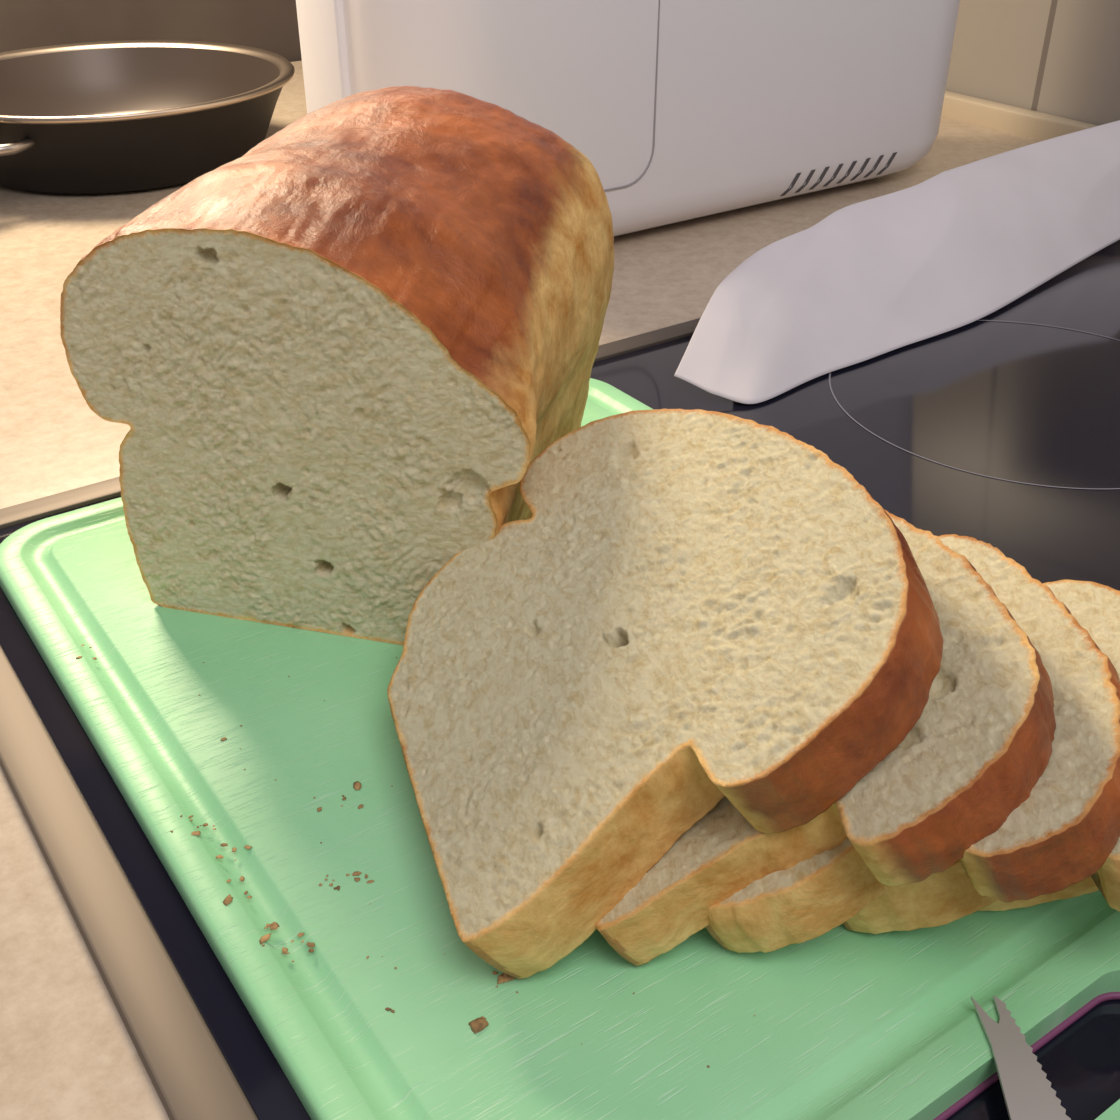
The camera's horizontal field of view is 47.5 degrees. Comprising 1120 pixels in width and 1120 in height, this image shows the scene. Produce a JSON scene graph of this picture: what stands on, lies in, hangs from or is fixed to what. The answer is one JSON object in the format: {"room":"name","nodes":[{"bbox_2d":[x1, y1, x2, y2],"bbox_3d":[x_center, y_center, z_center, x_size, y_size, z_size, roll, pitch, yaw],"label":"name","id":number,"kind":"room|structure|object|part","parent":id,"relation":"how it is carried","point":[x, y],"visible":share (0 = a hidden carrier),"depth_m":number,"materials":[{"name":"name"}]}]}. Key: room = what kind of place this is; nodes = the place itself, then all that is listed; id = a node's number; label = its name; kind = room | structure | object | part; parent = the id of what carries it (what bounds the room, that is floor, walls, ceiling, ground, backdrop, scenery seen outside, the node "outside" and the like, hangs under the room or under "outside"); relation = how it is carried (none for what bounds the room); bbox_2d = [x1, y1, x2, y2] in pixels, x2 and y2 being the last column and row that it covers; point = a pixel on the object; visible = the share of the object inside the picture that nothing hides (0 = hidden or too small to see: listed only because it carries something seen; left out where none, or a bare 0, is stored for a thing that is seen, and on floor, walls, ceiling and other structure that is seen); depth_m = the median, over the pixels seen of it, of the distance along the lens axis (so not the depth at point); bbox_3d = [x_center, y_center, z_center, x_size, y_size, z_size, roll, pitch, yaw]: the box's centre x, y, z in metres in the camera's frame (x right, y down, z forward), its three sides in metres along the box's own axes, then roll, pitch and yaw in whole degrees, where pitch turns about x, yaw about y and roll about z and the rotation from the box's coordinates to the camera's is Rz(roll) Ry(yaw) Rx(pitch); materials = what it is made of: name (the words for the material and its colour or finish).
{"room":"kitchen","nodes":[
{"label":"kitchen","id":0,"kind":"room"},
{"bbox_2d":[0,0,301,61],"bbox_3d":[-0.460,-1.039,0.868,1.210,1.440,0.001,-20,37,-29],"label":"wall","id":1,"kind":"structure","parent":0,"point":[269,25],"depth_m":1.24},
{"bbox_2d":[0,61,1040,1119],"bbox_3d":[0.058,-0.045,0.604,1.206,0.036,1.816,-20,37,-29],"label":"countertop","id":2,"kind":"structure","parent":0,"point":[67,1052],"depth_m":0.62,"materials":[{"name":"stone"}]},
{"bbox_2d":[0,40,294,193],"bbox_3d":[-0.348,-0.307,0.918,0.288,0.073,0.437,0,32,0],"label":"frying pan","id":3,"kind":"object","parent":2,"relation":"on","point":[127,115],"visible":0.97,"depth_m":0.95,"materials":[{"name":"black metal"}]},
{"bbox_2d":[0,240,1119,1119],"bbox_3d":[0.275,0.023,0.456,0.822,0.006,0.703,-20,37,-29],"label":"cooktop","id":4,"kind":"object","parent":2,"relation":"in","point":[1001,429],"visible":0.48,"depth_m":0.51,"materials":[{"name":"black glass"}]},
{"bbox_3d":[-0.056,0.144,0.262,0.016,0.006,0.703,-20,37,-29],"label":"frame","id":5,"kind":"part","parent":4,"relation":"part of","materials":[{"name":"grey metal"}]},
{"bbox_3d":[0.085,-0.130,0.700,0.806,0.006,0.014,-20,37,-29],"label":"frame","id":6,"kind":"part","parent":4,"relation":"part of","materials":[{"name":"grey metal"}]},
{"bbox_2d":[0,378,1119,1119],"bbox_3d":[0.015,0.045,0.409,0.284,0.010,0.425,-20,37,-29],"label":"cutting board","id":7,"kind":"object","parent":4,"relation":"on","point":[846,1024],"visible":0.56,"depth_m":0.32,"materials":[{"name":"plastic"}]},
{"bbox_2d":[60,86,613,644],"bbox_3d":[-0.058,-0.086,0.470,0.152,0.148,0.189,8,33,13],"label":"bread loaf","id":8,"kind":"object","parent":7,"relation":"on","point":[337,357],"visible":0.94,"depth_m":0.40,"materials":[{"name":"beige food"}]},
{"bbox_2d":[76,644,754,1067],"bbox_3d":[-0.055,0.068,0.361,0.101,0.001,0.244,-20,37,-29],"label":"crumbs","id":9,"kind":"object","parent":7,"relation":"on","point":[477,1025],"visible":0.96,"depth_m":0.32,"materials":[{"name":"brown food"}]},
{"bbox_2d":[387,409,943,978],"bbox_3d":[0.018,0.018,0.351,0.129,0.097,0.167,-9,33,-14],"label":"bread slice","id":10,"kind":"object","parent":7,"relation":"on","point":[694,609],"visible":1,"depth_m":0.32,"materials":[{"name":"beige food"}]},
{"bbox_2d":[596,510,1055,965],"bbox_3d":[0.057,0.032,0.346,0.112,0.077,0.154,-3,32,-5],"label":"bread slice","id":11,"kind":"object","parent":7,"relation":"on","point":[978,748],"visible":0.32,"depth_m":0.29,"materials":[{"name":"beige food"}]},
{"bbox_2d":[705,534,1119,952],"bbox_3d":[0.088,0.042,0.342,0.107,0.066,0.134,2,32,3],"label":"bread slice","id":12,"kind":"object","parent":7,"relation":"on","point":[1068,826],"visible":0.23,"depth_m":0.30,"materials":[{"name":"beige food"}]},
{"bbox_2d":[843,579,1119,933],"bbox_3d":[0.123,0.048,0.341,0.104,0.055,0.117,5,32,7],"label":"bread slice","id":13,"kind":"object","parent":7,"relation":"on","point":[943,898],"visible":0.1,"depth_m":0.31,"materials":[{"name":"beige food"}]},
{"bbox_2d":[970,995,1070,1119],"bbox_3d":[0.104,0.151,0.213,0.024,0.020,0.202,0,32,0],"label":"knife","id":14,"kind":"object","parent":7,"relation":"on","point":[1027,1092],"visible":1,"depth_m":0.28,"materials":[{"name":"silver metal"}]},
{"bbox_2d":[978,876,1099,910],"bbox_3d":[0.153,0.050,0.346,0.098,0.046,0.113,6,33,9],"label":"bread slice","id":15,"kind":"object","parent":7,"relation":"on","point":[1086,886],"visible":0.02,"depth_m":0.32,"materials":[{"name":"beige food"}]},
{"bbox_2d":[674,120,1119,403],"bbox_3d":[0.246,-0.198,0.755,0.520,0.053,0.101,-25,40,-34],"label":"towel","id":16,"kind":"object","parent":4,"relation":"on","point":[942,253],"visible":1,"depth_m":0.70,"materials":[{"name":"white fabric"}]},
{"bbox_2d":[296,0,959,235],"bbox_3d":[0.064,-0.411,0.820,0.483,0.353,0.176,-20,37,-29],"label":"machine","id":17,"kind":"object","parent":2,"relation":"on","point":[681,110],"visible":0.62,"depth_m":0.79,"materials":[{"name":"white plastic"}]},
{"bbox_3d":[-0.136,-0.346,0.711,0.010,0.328,0.056,-20,37,-29],"label":"panel","id":18,"kind":"part","parent":17,"relation":"part of","materials":[{"name":"white plastic"}]},
{"bbox_2d":[781,172,800,195],"bbox_3d":[0.157,-0.259,0.875,0.016,0.016,0.007,4,32,7],"label":"vent","id":19,"kind":"object","parent":17,"relation":"attached to","point":[790,181],"depth_m":0.87,"materials":[{"name":"grey plastic"}]},
{"bbox_2d":[795,170,814,192],"bbox_3d":[0.169,-0.263,0.882,0.016,0.016,0.007,4,32,7],"label":"vent","id":20,"kind":"object","parent":17,"relation":"attached to","point":[804,179],"depth_m":0.88,"materials":[{"name":"grey plastic"}]},
{"bbox_2d":[809,167,828,189],"bbox_3d":[0.180,-0.267,0.888,0.016,0.016,0.007,4,32,7],"label":"vent","id":21,"kind":"object","parent":17,"relation":"attached to","point":[818,176],"depth_m":0.89,"materials":[{"name":"grey plastic"}]},
{"bbox_2d":[823,164,842,186],"bbox_3d":[0.191,-0.271,0.895,0.016,0.016,0.007,4,32,7],"label":"vent","id":22,"kind":"object","parent":17,"relation":"attached to","point":[832,173],"depth_m":0.89,"materials":[{"name":"grey plastic"}]},
{"bbox_2d":[836,161,856,183],"bbox_3d":[0.202,-0.275,0.901,0.016,0.016,0.007,4,32,7],"label":"vent","id":23,"kind":"object","parent":17,"relation":"attached to","point":[846,171],"depth_m":0.90,"materials":[{"name":"grey plastic"}]},
{"bbox_2d":[850,158,870,180],"bbox_3d":[0.213,-0.279,0.908,0.016,0.016,0.007,4,32,7],"label":"vent","id":24,"kind":"object","parent":17,"relation":"attached to","point":[860,168],"depth_m":0.90,"materials":[{"name":"grey plastic"}]},
{"bbox_2d":[863,155,883,177],"bbox_3d":[0.224,-0.283,0.914,0.016,0.016,0.007,4,32,7],"label":"vent","id":25,"kind":"object","parent":17,"relation":"attached to","point":[873,165],"depth_m":0.91,"materials":[{"name":"grey plastic"}]},
{"bbox_2d":[876,152,896,174],"bbox_3d":[0.235,-0.287,0.921,0.016,0.016,0.007,4,32,7],"label":"vent","id":26,"kind":"object","parent":17,"relation":"attached to","point":[886,162],"depth_m":0.92,"materials":[{"name":"grey plastic"}]},
{"bbox_2d":[941,91,1097,140],"bbox_3d":[0.547,-0.248,0.877,0.018,0.018,1.816,-20,37,-29],"label":"trim","id":27,"kind":"structure","parent":2,"relation":"on","point":[999,116],"depth_m":1.07,"materials":[{"name":"beige"}]},
{"bbox_2d":[945,0,1119,125],"bbox_3d":[0.556,-0.825,0.526,0.001,1.440,1.820,-20,37,-29],"label":"wall","id":28,"kind":"structure","parent":0,"point":[1060,58],"depth_m":1.05,"materials":[{"name":"tile"}]}
]}

